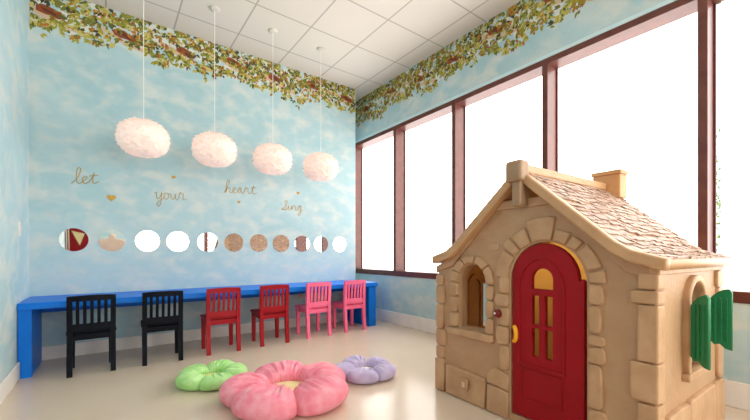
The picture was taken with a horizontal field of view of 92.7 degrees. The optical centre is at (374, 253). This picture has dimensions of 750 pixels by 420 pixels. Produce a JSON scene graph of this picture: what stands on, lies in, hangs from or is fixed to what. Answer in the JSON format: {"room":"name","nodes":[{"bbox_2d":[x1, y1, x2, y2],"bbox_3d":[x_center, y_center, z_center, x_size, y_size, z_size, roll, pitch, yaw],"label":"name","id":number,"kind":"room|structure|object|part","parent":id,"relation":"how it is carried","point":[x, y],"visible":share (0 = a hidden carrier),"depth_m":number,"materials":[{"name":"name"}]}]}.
{"room":"children's playroom","nodes":[
{"label":"children's playroom","id":0,"kind":"room"},
{"bbox_2d":[0,0,29,382],"bbox_3d":[-0.947,-0.750,0.199,0.120,3.500,7.650,0,0,-37],"label":"wall","id":1,"kind":"structure","parent":0,"point":[14,14],"depth_m":2.71,"materials":[{"name":"blue paint"}]},
{"bbox_2d":[0,362,19,405],"bbox_3d":[-0.917,0.932,0.273,0.016,0.135,7.534,0,0,-37],"label":"baseboard","id":2,"kind":"structure","parent":1,"relation":"attached to","point":[7,384],"depth_m":2.56,"materials":[{"name":"white paint"}]},
{"bbox_2d":[18,221,21,235],"bbox_3d":[-2.880,-0.200,2.905,0.016,0.116,0.072,0,0,-37],"label":"light switch","id":3,"kind":"object","parent":1,"relation":"attached to","point":[19,223],"visible":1,"depth_m":2.90,"materials":[{"name":"white paint"}]},
{"bbox_2d":[30,0,354,346],"bbox_3d":[-1.849,-0.750,4.421,3.722,3.500,0.202,0,0,-37],"label":"wall","id":4,"kind":"structure","parent":0,"point":[86,58],"depth_m":3.95,"materials":[{"name":"blue paint"}]},
{"bbox_2d":[59,228,88,250],"bbox_3d":[-2.932,-0.134,3.486,0.224,0.224,0.004,0,0,-37],"label":"round mirror","id":5,"kind":"object","parent":4,"relation":"attached to","point":[72,239],"visible":1,"depth_m":3.48,"materials":[{"name":"red mirror"}]},
{"bbox_2d":[72,167,98,183],"bbox_3d":[-2.863,-0.763,3.538,0.215,0.167,0.003,0,0,-37],"label":"script word","id":6,"kind":"object","parent":4,"relation":"attached to","point":[93,175],"visible":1,"depth_m":3.53,"materials":[{"name":"gold metal"}]},
{"bbox_2d":[98,229,124,250],"bbox_3d":[-2.692,-0.134,3.665,0.224,0.224,0.004,0,0,-37],"label":"round mirror","id":7,"kind":"object","parent":4,"relation":"attached to","point":[109,240],"visible":1,"depth_m":3.66,"materials":[{"name":"beige mirror"}]},
{"bbox_2d":[107,195,115,201],"bbox_3d":[-2.696,-0.564,3.662,0.078,0.070,0.004,0,0,-37],"label":"heart","id":8,"kind":"object","parent":4,"relation":"attached to","point":[111,198],"visible":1,"depth_m":3.66,"materials":[{"name":"metal"}]},
{"bbox_2d":[135,231,159,250],"bbox_3d":[-2.445,-0.134,3.850,0.224,0.224,0.004,0,0,-37],"label":"round mirror","id":9,"kind":"object","parent":4,"relation":"attached to","point":[145,240],"visible":1,"depth_m":3.85,"materials":[{"name":"white mirror"}]},
{"bbox_2d":[155,192,185,205],"bbox_3d":[-2.272,-0.604,3.979,0.311,0.175,0.003,0,0,-37],"label":"script word","id":10,"kind":"object","parent":4,"relation":"attached to","point":[155,192],"visible":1,"depth_m":3.95,"materials":[{"name":"gold metal"}]},
{"bbox_2d":[166,232,188,251],"bbox_3d":[-2.214,-0.134,4.021,0.224,0.224,0.004,0,0,-37],"label":"round mirror","id":11,"kind":"object","parent":4,"relation":"attached to","point":[176,241],"visible":1,"depth_m":4.02,"materials":[{"name":"white mirror"}]},
{"bbox_2d":[42,312,342,359],"bbox_3d":[-1.738,0.936,4.370,3.600,0.128,0.016,0,0,-37],"label":"baseboard","id":12,"kind":"structure","parent":4,"relation":"attached to","point":[99,346],"depth_m":3.90,"materials":[{"name":"white paint"}]},
{"bbox_2d":[197,233,217,251],"bbox_3d":[-1.965,-0.134,4.207,0.224,0.224,0.004,0,0,-37],"label":"round mirror","id":13,"kind":"object","parent":4,"relation":"attached to","point":[207,242],"visible":1,"depth_m":4.20,"materials":[{"name":"white mirror"}]},
{"bbox_2d":[224,233,242,251],"bbox_3d":[-1.726,-0.134,4.385,0.224,0.224,0.004,0,0,-37],"label":"round mirror","id":14,"kind":"object","parent":4,"relation":"attached to","point":[233,242],"visible":1,"depth_m":4.38,"materials":[{"name":"brown mirror"}]},
{"bbox_2d":[224,180,255,193],"bbox_3d":[-1.662,-0.814,4.434,0.398,0.161,0.003,0,0,-37],"label":"script word","id":15,"kind":"object","parent":4,"relation":"attached to","point":[227,180],"visible":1,"depth_m":4.41,"materials":[{"name":"gold metal"}]},
{"bbox_2d":[250,234,267,251],"bbox_3d":[-1.482,-0.134,4.568,0.224,0.224,0.004,0,0,-37],"label":"round mirror","id":16,"kind":"object","parent":4,"relation":"attached to","point":[258,242],"visible":1,"depth_m":4.56,"materials":[{"name":"brown mirror"}]},
{"bbox_2d":[273,235,289,251],"bbox_3d":[-1.241,-0.134,4.738,0.224,0.224,0.004,0,0,-33],"label":"round mirror","id":17,"kind":"object","parent":4,"relation":"attached to","point":[281,243],"visible":1,"depth_m":4.74,"materials":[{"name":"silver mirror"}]},
{"bbox_2d":[282,200,302,215],"bbox_3d":[-1.117,-0.615,4.841,0.321,0.195,0.003,0,0,-37],"label":"script word","id":18,"kind":"object","parent":4,"relation":"attached to","point":[286,200],"visible":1,"depth_m":4.86,"materials":[{"name":"gold metal"}]},
{"bbox_2d":[294,236,308,251],"bbox_3d":[-1.004,-0.134,4.921,0.224,0.224,0.004,0,0,-36],"label":"round mirror","id":19,"kind":"object","parent":4,"relation":"attached to","point":[301,243],"visible":1,"depth_m":4.92,"materials":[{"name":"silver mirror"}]},
{"bbox_2d":[314,236,327,251],"bbox_3d":[-0.767,-0.134,5.098,0.224,0.224,0.004,0,0,-35],"label":"round mirror","id":20,"kind":"object","parent":4,"relation":"attached to","point":[320,243],"visible":1,"depth_m":5.10,"materials":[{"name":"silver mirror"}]},
{"bbox_2d":[333,237,345,251],"bbox_3d":[-0.525,-0.134,5.282,0.224,0.224,0.004,0,0,-37],"label":"round mirror","id":21,"kind":"object","parent":4,"relation":"attached to","point":[339,244],"visible":1,"depth_m":5.28,"materials":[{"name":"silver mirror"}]},
{"bbox_2d":[85,0,520,101],"bbox_3d":[0.510,-2.550,1.691,4.300,0.100,8.400,0,0,-37],"label":"ceiling","id":22,"kind":"structure","parent":0,"point":[367,44],"depth_m":3.96,"materials":[{"name":"tile"}]},
{"bbox_2d":[115,0,170,158],"bbox_3d":[-2.125,-1.693,3.286,0.434,1.621,0.438,0,0,-37],"label":"pendant lamp","id":23,"kind":"object","parent":22,"relation":"hanging from","point":[139,137],"visible":1,"depth_m":3.16,"materials":[{"name":"white"}]},
{"bbox_3d":[-2.125,-1.054,3.286,0.434,0.344,0.438,0,0,-37],"label":"lamp shade","id":24,"kind":"part","parent":23,"relation":"part of","materials":[{"name":"white fabric"}]},
{"bbox_3d":[-2.125,-1.844,3.287,0.006,1.287,0.006,0,0,-37],"label":"cord","id":25,"kind":"part","parent":23,"relation":"part of","materials":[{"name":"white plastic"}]},
{"bbox_2d":[191,5,236,167],"bbox_3d":[-1.636,-1.693,3.651,0.434,1.621,0.438,0,0,-37],"label":"pendant lamp","id":26,"kind":"object","parent":22,"relation":"hanging from","point":[212,149],"visible":1,"depth_m":3.53,"materials":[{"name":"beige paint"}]},
{"bbox_3d":[-1.636,-1.054,3.651,0.434,0.344,0.438,0,0,-37],"label":"lamp shade","id":27,"kind":"part","parent":26,"relation":"part of","materials":[{"name":"white fabric"}]},
{"bbox_3d":[-1.636,-1.844,3.652,0.006,1.287,0.006,0,0,-37],"label":"cord","id":28,"kind":"part","parent":26,"relation":"part of","materials":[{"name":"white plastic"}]},
{"bbox_2d":[252,28,292,174],"bbox_3d":[-1.146,-1.693,4.016,0.434,1.621,0.438,0,0,-37],"label":"pendant lamp","id":29,"kind":"object","parent":22,"relation":"hanging from","point":[269,158],"visible":1,"depth_m":3.88,"materials":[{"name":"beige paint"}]},
{"bbox_3d":[-1.146,-1.054,4.016,0.434,0.344,0.438,0,0,-37],"label":"lamp shade","id":30,"kind":"part","parent":29,"relation":"part of","materials":[{"name":"white fabric"}]},
{"bbox_2d":[303,47,338,181],"bbox_3d":[-0.663,-1.693,4.376,0.434,1.621,0.438,0,0,-37],"label":"pendant lamp","id":31,"kind":"object","parent":22,"relation":"hanging from","point":[320,166],"visible":1,"depth_m":4.25,"materials":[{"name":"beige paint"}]},
{"bbox_3d":[-0.663,-1.844,4.377,0.006,1.287,0.006,0,0,-37],"label":"cord","id":32,"kind":"part","parent":31,"relation":"part of","materials":[{"name":"white plastic"}]},
{"bbox_3d":[-0.663,-1.054,4.376,0.434,0.344,0.438,0,0,-37],"label":"lamp shade","id":33,"kind":"part","parent":31,"relation":"part of","materials":[{"name":"white fabric"}]},
{"bbox_2d":[0,320,749,419],"bbox_3d":[0.510,1.050,1.691,4.300,0.100,8.400,0,0,-37],"label":"floor","id":34,"kind":"structure","parent":0,"point":[133,391],"depth_m":2.75,"materials":[{"name":"beige tile"}]},
{"bbox_2d":[66,294,116,377],"bbox_3d":[-2.453,0.672,3.105,0.336,0.656,0.355,0,0,-38],"label":"chair","id":35,"kind":"object","parent":34,"relation":"on","point":[85,331],"visible":1,"depth_m":2.98,"materials":[{"name":"black paint"}]},
{"bbox_3d":[-2.478,0.682,2.904,0.037,0.635,0.068,0,0,-38],"label":"leg","id":36,"kind":"part","parent":35,"relation":"part of","materials":[{"name":"black paint"}]},
{"bbox_3d":[-2.649,0.835,3.132,0.042,0.330,0.038,0,0,-38],"label":"leg","id":37,"kind":"part","parent":35,"relation":"part of","materials":[{"name":"black paint"}]},
{"bbox_3d":[-2.357,0.368,2.982,0.322,0.049,0.036,0,0,-38],"label":"rail","id":38,"kind":"part","parent":35,"relation":"part of","materials":[{"name":"black paint"}]},
{"bbox_3d":[-2.371,0.612,3.000,0.262,0.060,0.024,0,0,-38],"label":"rail","id":39,"kind":"part","parent":35,"relation":"part of","materials":[{"name":"black paint"}]},
{"bbox_3d":[-2.471,0.655,3.128,0.336,0.025,0.296,0,0,-38],"label":"seat","id":40,"kind":"part","parent":35,"relation":"part of","materials":[{"name":"black paint"}]},
{"bbox_3d":[-2.252,0.682,3.079,0.037,0.635,0.068,0,0,-38],"label":"leg","id":41,"kind":"part","parent":35,"relation":"part of","materials":[{"name":"black paint"}]},
{"bbox_2d":[140,291,182,365],"bbox_3d":[-2.029,0.672,3.409,0.336,0.656,0.355,0,0,-34],"label":"chair","id":42,"kind":"object","parent":34,"relation":"on","point":[175,322],"visible":1,"depth_m":3.29,"materials":[{"name":"black paint"}]},
{"bbox_3d":[-2.065,0.682,3.210,0.037,0.635,0.068,0,0,-34],"label":"leg","id":43,"kind":"part","parent":42,"relation":"part of","materials":[{"name":"black paint"}]},
{"bbox_3d":[-2.045,0.655,3.433,0.336,0.025,0.296,0,0,-34],"label":"seat","id":44,"kind":"part","parent":42,"relation":"part of","materials":[{"name":"black paint"}]},
{"bbox_3d":[-1.941,0.368,3.281,0.322,0.049,0.036,0,0,-34],"label":"rail","id":45,"kind":"part","parent":42,"relation":"part of","materials":[{"name":"black paint"}]},
{"bbox_3d":[-1.953,0.612,3.299,0.262,0.060,0.024,0,0,-34],"label":"rail","id":46,"kind":"part","parent":42,"relation":"part of","materials":[{"name":"black paint"}]},
{"bbox_3d":[-1.995,0.835,3.604,0.042,0.330,0.038,0,0,-34],"label":"leg","id":47,"kind":"part","parent":42,"relation":"part of","materials":[{"name":"black paint"}]},
{"bbox_3d":[-1.829,0.682,3.372,0.037,0.635,0.068,0,0,-34],"label":"leg","id":48,"kind":"part","parent":42,"relation":"part of","materials":[{"name":"black paint"}]},
{"bbox_2d":[17,280,377,378],"bbox_3d":[-1.570,0.699,4.132,3.576,0.603,0.592,0,0,-37],"label":"desk","id":49,"kind":"object","parent":34,"relation":"on","point":[30,310],"visible":0.7,"depth_m":3.38,"materials":[{"name":"blue laminate"}]},
{"bbox_3d":[-2.971,0.726,3.089,0.080,0.548,0.555,0,0,-37],"label":"panel","id":50,"kind":"part","parent":49,"relation":"part of","materials":[{"name":"blue laminate"}]},
{"bbox_3d":[-1.759,0.501,4.337,3.345,0.097,0.036,0,0,-37],"label":"rail","id":51,"kind":"part","parent":49,"relation":"part of","materials":[{"name":"blue laminate"}]},
{"bbox_3d":[-0.202,0.726,5.155,0.120,0.548,0.555,0,0,-37],"label":"panel","id":52,"kind":"part","parent":49,"relation":"part of","materials":[{"name":"blue laminate"}]},
{"bbox_2d":[175,359,246,390],"bbox_3d":[-1.286,0.938,2.806,0.510,0.115,0.517,0,0,16],"label":"cushion","id":53,"kind":"object","parent":34,"relation":"on","point":[195,377],"visible":0.9,"depth_m":2.67,"materials":[{"name":"green fabric"}]},
{"bbox_2d":[200,287,240,355],"bbox_3d":[-1.611,0.672,3.733,0.336,0.656,0.355,0,0,-36],"label":"chair","id":54,"kind":"object","parent":34,"relation":"on","point":[232,316],"visible":1,"depth_m":3.63,"materials":[{"name":"red paint"}]},
{"bbox_3d":[-1.806,0.835,3.768,0.042,0.330,0.038,0,0,-36],"label":"leg","id":55,"kind":"part","parent":54,"relation":"part of","materials":[{"name":"red paint"}]},
{"bbox_3d":[-1.644,0.682,3.533,0.037,0.635,0.068,0,0,-36],"label":"leg","id":56,"kind":"part","parent":54,"relation":"part of","materials":[{"name":"red paint"}]},
{"bbox_3d":[-1.628,0.655,3.757,0.336,0.025,0.296,0,0,-36],"label":"seat","id":57,"kind":"part","parent":54,"relation":"part of","materials":[{"name":"red paint"}]},
{"bbox_3d":[-1.521,0.368,3.606,0.322,0.049,0.036,0,0,-36],"label":"rail","id":58,"kind":"part","parent":54,"relation":"part of","materials":[{"name":"red paint"}]},
{"bbox_3d":[-1.534,0.612,3.624,0.262,0.060,0.024,0,0,-36],"label":"rail","id":59,"kind":"part","parent":54,"relation":"part of","materials":[{"name":"red paint"}]},
{"bbox_3d":[-1.581,0.835,3.928,0.042,0.330,0.038,0,0,-36],"label":"leg","id":60,"kind":"part","parent":54,"relation":"part of","materials":[{"name":"red paint"}]},
{"bbox_3d":[-1.411,0.682,3.699,0.037,0.635,0.068,0,0,-36],"label":"leg","id":61,"kind":"part","parent":54,"relation":"part of","materials":[{"name":"red paint"}]},
{"bbox_2d":[250,284,289,346],"bbox_3d":[-1.194,0.672,4.069,0.336,0.656,0.355,0,0,-37],"label":"chair","id":62,"kind":"object","parent":34,"relation":"on","point":[282,310],"visible":1,"depth_m":3.97,"materials":[{"name":"red paint"}]},
{"bbox_3d":[-1.390,0.835,4.099,0.042,0.330,0.038,0,0,-37],"label":"leg","id":63,"kind":"part","parent":62,"relation":"part of","materials":[{"name":"red paint"}]},
{"bbox_3d":[-1.223,0.682,3.868,0.037,0.635,0.068,0,0,-37],"label":"leg","id":64,"kind":"part","parent":62,"relation":"part of","materials":[{"name":"red paint"}]},
{"bbox_3d":[-1.212,0.655,4.092,0.336,0.025,0.296,0,0,-37],"label":"seat","id":65,"kind":"part","parent":62,"relation":"part of","materials":[{"name":"red paint"}]},
{"bbox_3d":[-1.101,0.368,3.944,0.322,0.049,0.036,0,0,-37],"label":"rail","id":66,"kind":"part","parent":62,"relation":"part of","materials":[{"name":"red paint"}]},
{"bbox_3d":[-1.115,0.612,3.962,0.262,0.060,0.024,0,0,-37],"label":"rail","id":67,"kind":"part","parent":62,"relation":"part of","materials":[{"name":"red paint"}]},
{"bbox_3d":[-1.168,0.835,4.265,0.042,0.330,0.038,0,0,-37],"label":"leg","id":68,"kind":"part","parent":62,"relation":"part of","materials":[{"name":"red paint"}]},
{"bbox_3d":[-0.994,0.682,4.039,0.037,0.635,0.068,0,0,-37],"label":"leg","id":69,"kind":"part","parent":62,"relation":"part of","materials":[{"name":"red paint"}]},
{"bbox_2d":[219,360,348,419],"bbox_3d":[-0.603,0.902,2.493,0.856,0.188,0.883,0,0,-37],"label":"cushion","id":70,"kind":"object","parent":34,"relation":"on","point":[285,389],"visible":1,"depth_m":2.24,"materials":[{"name":"pink fabric"}]},
{"bbox_3d":[-0.609,0.954,2.490,0.340,0.065,0.340,0,0,-37],"label":"flower","id":71,"kind":"part","parent":70,"relation":"part of","materials":[{"name":"yellow fabric"}]},
{"bbox_2d":[295,282,331,338],"bbox_3d":[-0.763,0.672,4.428,0.336,0.656,0.355,0,0,-37],"label":"chair","id":72,"kind":"object","parent":34,"relation":"on","point":[310,307],"visible":1,"depth_m":4.33,"materials":[{"name":"pink paint"}]},
{"bbox_3d":[-0.959,0.835,4.458,0.042,0.330,0.038,0,0,-37],"label":"leg","id":73,"kind":"part","parent":72,"relation":"part of","materials":[{"name":"pink paint"}]},
{"bbox_3d":[-0.792,0.682,4.227,0.037,0.635,0.068,0,0,-37],"label":"leg","id":74,"kind":"part","parent":72,"relation":"part of","materials":[{"name":"pink paint"}]},
{"bbox_3d":[-0.781,0.655,4.451,0.336,0.025,0.296,0,0,-37],"label":"seat","id":75,"kind":"part","parent":72,"relation":"part of","materials":[{"name":"pink paint"}]},
{"bbox_3d":[-0.737,0.835,4.623,0.042,0.330,0.038,0,0,-37],"label":"leg","id":76,"kind":"part","parent":72,"relation":"part of","materials":[{"name":"pink paint"}]},
{"bbox_3d":[-0.670,0.368,4.303,0.322,0.049,0.036,0,0,-37],"label":"rail","id":77,"kind":"part","parent":72,"relation":"part of","materials":[{"name":"pink paint"}]},
{"bbox_3d":[-0.684,0.612,4.321,0.262,0.060,0.024,0,0,-37],"label":"rail","id":78,"kind":"part","parent":72,"relation":"part of","materials":[{"name":"pink paint"}]},
{"bbox_3d":[-0.563,0.682,4.398,0.037,0.635,0.068,0,0,-37],"label":"leg","id":79,"kind":"part","parent":72,"relation":"part of","materials":[{"name":"pink paint"}]},
{"bbox_2d":[331,280,365,332],"bbox_3d":[-0.347,0.672,4.756,0.336,0.656,0.355,0,0,-37],"label":"chair","id":80,"kind":"object","parent":34,"relation":"on","point":[354,302],"visible":1,"depth_m":4.66,"materials":[{"name":"pink paint"}]},
{"bbox_3d":[-0.543,0.835,4.787,0.042,0.330,0.038,0,0,-37],"label":"leg","id":81,"kind":"part","parent":80,"relation":"part of","materials":[{"name":"pink paint"}]},
{"bbox_3d":[-0.376,0.682,4.556,0.037,0.635,0.068,0,0,-37],"label":"leg","id":82,"kind":"part","parent":80,"relation":"part of","materials":[{"name":"pink paint"}]},
{"bbox_3d":[-0.365,0.655,4.780,0.336,0.025,0.296,0,0,-37],"label":"seat","id":83,"kind":"part","parent":80,"relation":"part of","materials":[{"name":"pink paint"}]},
{"bbox_3d":[-0.322,0.835,4.952,0.042,0.330,0.038,0,0,-37],"label":"leg","id":84,"kind":"part","parent":80,"relation":"part of","materials":[{"name":"pink paint"}]},
{"bbox_3d":[-0.255,0.368,4.632,0.322,0.049,0.036,0,0,-37],"label":"rail","id":85,"kind":"part","parent":80,"relation":"part of","materials":[{"name":"pink paint"}]},
{"bbox_3d":[-0.268,0.612,4.649,0.262,0.060,0.024,0,0,-37],"label":"rail","id":86,"kind":"part","parent":80,"relation":"part of","materials":[{"name":"pink paint"}]},
{"bbox_3d":[-0.147,0.682,4.727,0.037,0.635,0.068,0,0,-37],"label":"leg","id":87,"kind":"part","parent":80,"relation":"part of","materials":[{"name":"pink paint"}]},
{"bbox_2d":[336,355,395,383],"bbox_3d":[-0.084,0.940,2.956,0.494,0.112,0.506,0,0,-37],"label":"cushion","id":88,"kind":"object","parent":34,"relation":"on","point":[357,370],"visible":0.95,"depth_m":2.82,"materials":[{"name":"purple fabric"}]},
{"bbox_2d":[432,159,734,419],"bbox_3d":[1.284,0.200,2.341,1.243,1.600,1.476,0,0,-35],"label":"playhouse","id":89,"kind":"object","parent":34,"relation":"on","point":[596,309],"visible":1,"depth_m":1.93,"materials":[{"name":"beige plastic"}]},
{"bbox_2d":[460,377,467,390],"bbox_3d":[0.598,0.878,2.401,0.016,0.081,0.062,0,0,-35],"label":"outlet plate","id":90,"kind":"object","parent":89,"relation":"attached to","point":[463,380],"depth_m":2.39,"materials":[{"name":"beige plastic"}]},
{"bbox_3d":[0.645,0.537,2.401,0.075,0.045,0.375,0,0,-35],"label":"window sill","id":91,"kind":"part","parent":89,"relation":"part of","materials":[{"name":"beige plastic"}]},
{"bbox_3d":[0.782,0.380,2.796,0.175,0.440,0.020,0,0,-35],"label":"wall panel","id":92,"kind":"part","parent":89,"relation":"part of","materials":[{"name":"beige plastic"}]},
{"bbox_3d":[1.094,-0.206,2.659,1.127,0.556,0.690,0,0,-35],"label":"roof panel","id":93,"kind":"part","parent":89,"relation":"part of","materials":[{"name":"plastic"}]},
{"bbox_3d":[0.829,0.476,2.117,0.025,0.106,0.039,0,0,-16],"label":"handle","id":94,"kind":"part","parent":89,"relation":"part of","materials":[{"name":"orange"}]},
{"bbox_3d":[0.922,0.650,1.996,0.012,0.010,0.274,0,0,-35],"label":"door panel","id":95,"kind":"part","parent":89,"relation":"part of","materials":[{"name":"red plastic"}]},
{"bbox_3d":[0.923,0.752,1.996,0.008,0.175,0.243,0,0,-35],"label":"door panel","id":96,"kind":"part","parent":89,"relation":"part of","materials":[{"name":"red plastic"}]},
{"bbox_3d":[0.922,0.335,1.997,0.012,0.620,0.274,0,0,-35],"label":"door panel","id":97,"kind":"part","parent":89,"relation":"part of","materials":[{"name":"red plastic"}]},
{"bbox_3d":[0.954,0.448,1.985,0.036,1.004,0.411,0,0,-35],"label":"door","id":98,"kind":"part","parent":89,"relation":"part of","materials":[{"name":"red plastic"}]},
{"bbox_3d":[1.486,-0.206,2.092,1.127,0.556,0.690,0,0,-35],"label":"roof panel","id":99,"kind":"part","parent":89,"relation":"part of","materials":[{"name":"plastic"}]},
{"bbox_3d":[1.632,0.075,1.842,1.030,0.040,0.042,0,0,-35],"label":"eave moulding","id":100,"kind":"part","parent":89,"relation":"part of","materials":[{"name":"beige plastic"}]},
{"bbox_3d":[1.639,0.607,1.841,0.320,0.037,0.060,0,0,-35],"label":"window sill","id":101,"kind":"part","parent":89,"relation":"part of","materials":[{"name":"beige plastic"}]},
{"bbox_2d":[691,295,710,369],"bbox_3d":[1.544,0.367,1.698,0.020,0.349,0.078,0,0,-13],"label":"shutter","id":102,"kind":"object","parent":89,"relation":"hanging from","point":[701,306],"depth_m":1.68,"materials":[{"name":"green plastic"}]},
{"bbox_2d":[711,289,732,350],"bbox_3d":[1.807,0.341,1.870,0.020,0.317,0.088,0,0,-39],"label":"shutter","id":103,"kind":"object","parent":89,"relation":"hanging from","point":[721,301],"depth_m":1.86,"materials":[{"name":"green plastic"}]},
{"bbox_2d":[355,0,749,383],"bbox_3d":[2.143,-0.750,2.846,0.302,3.500,8.200,0,0,-37],"label":"wall","id":104,"kind":"structure","parent":0,"point":[527,31],"depth_m":3.88,"materials":[{"name":"blue paint"}]},
{"bbox_2d":[355,127,392,275],"bbox_3d":[0.011,-0.748,5.603,0.200,2.135,1.083,0,0,-37],"label":"window","id":105,"kind":"structure","parent":104,"relation":"in","point":[373,154],"depth_m":5.75,"materials":[{"name":"white glass"}]},
{"bbox_2d":[393,101,451,278],"bbox_3d":[0.658,-0.748,4.734,0.200,2.135,1.084,0,0,-37],"label":"window","id":106,"kind":"structure","parent":104,"relation":"in","point":[422,144],"depth_m":4.88,"materials":[{"name":"white glass"}]},
{"bbox_2d":[406,113,451,271],"bbox_3d":[0.745,-0.757,4.766,0.004,2.005,1.031,0,0,-37],"label":"window pane","id":107,"kind":"object","parent":106,"relation":"attached to","point":[429,143],"depth_m":4.80,"materials":[{"name":"white glass"}]},
{"bbox_2d":[452,61,541,282],"bbox_3d":[1.312,-0.748,3.858,0.200,2.135,1.102,0,0,-37],"label":"window","id":108,"kind":"structure","parent":104,"relation":"in","point":[495,124],"depth_m":4.00,"materials":[{"name":"white glass"}]},
{"bbox_2d":[466,76,541,227],"bbox_3d":[1.398,-0.757,3.889,0.004,2.005,1.049,0,0,-37],"label":"window pane","id":109,"kind":"object","parent":108,"relation":"attached to","point":[502,127],"depth_m":3.94,"materials":[{"name":"white glass"}]},
{"bbox_2d":[355,0,675,142],"bbox_3d":[2.015,-1.833,2.763,0.006,0.032,8.020,0,0,-37],"label":"trim","id":110,"kind":"structure","parent":104,"relation":"attached to","point":[665,2],"depth_m":3.35,"materials":[{"name":"wood"}]},
{"bbox_2d":[376,308,749,410],"bbox_3d":[1.986,0.915,2.791,0.018,0.170,8.100,0,0,-37],"label":"baseboard","id":111,"kind":"structure","parent":104,"relation":"attached to","point":[737,394],"depth_m":4.48,"materials":[{"name":"white paint"}]},
{"bbox_2d":[542,0,697,246],"bbox_3d":[1.972,-0.748,2.973,0.200,2.135,1.106,0,0,-37],"label":"window","id":112,"kind":"structure","parent":104,"relation":"in","point":[625,97],"depth_m":2.90,"materials":[{"name":"white glass"}]},
{"bbox_3d":[1.968,-0.748,2.971,0.192,2.135,1.106,0,0,-37],"label":"frame","id":113,"kind":"part","parent":112,"relation":"part of","materials":[{"name":"brown wood"}]},
{"bbox_2d":[698,0,749,303],"bbox_3d":[2.633,-0.748,2.087,0.200,2.135,1.105,0,0,-37],"label":"window","id":114,"kind":"structure","parent":104,"relation":"in","point":[735,14],"depth_m":2.46,"materials":[{"name":"white glass"}]},
{"bbox_2d":[721,0,749,289],"bbox_3d":[2.730,-0.757,2.103,0.004,2.005,1.014,0,0,-37],"label":"window pane","id":115,"kind":"object","parent":114,"relation":"attached to","point":[735,14],"depth_m":2.45,"materials":[{"name":"white glass"}]},
{"label":"outside","id":116,"kind":"structure","parent":0,"visible":0},
{"bbox_3d":[6.165,1.400,6.469,10.380,0.100,15.000,0,0,-37],"label":"ground","id":117,"kind":"structure","parent":116,"visible":0},
{"bbox_2d":[716,128,720,252],"bbox_3d":[5.821,-0.635,6.626,2.068,3.875,2.032,0,0,-37],"label":"tree","id":118,"kind":"object","parent":117,"relation":"on","point":[719,180],"visible":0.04,"depth_m":6.24,"materials":[{"name":"green plant"}]}
]}

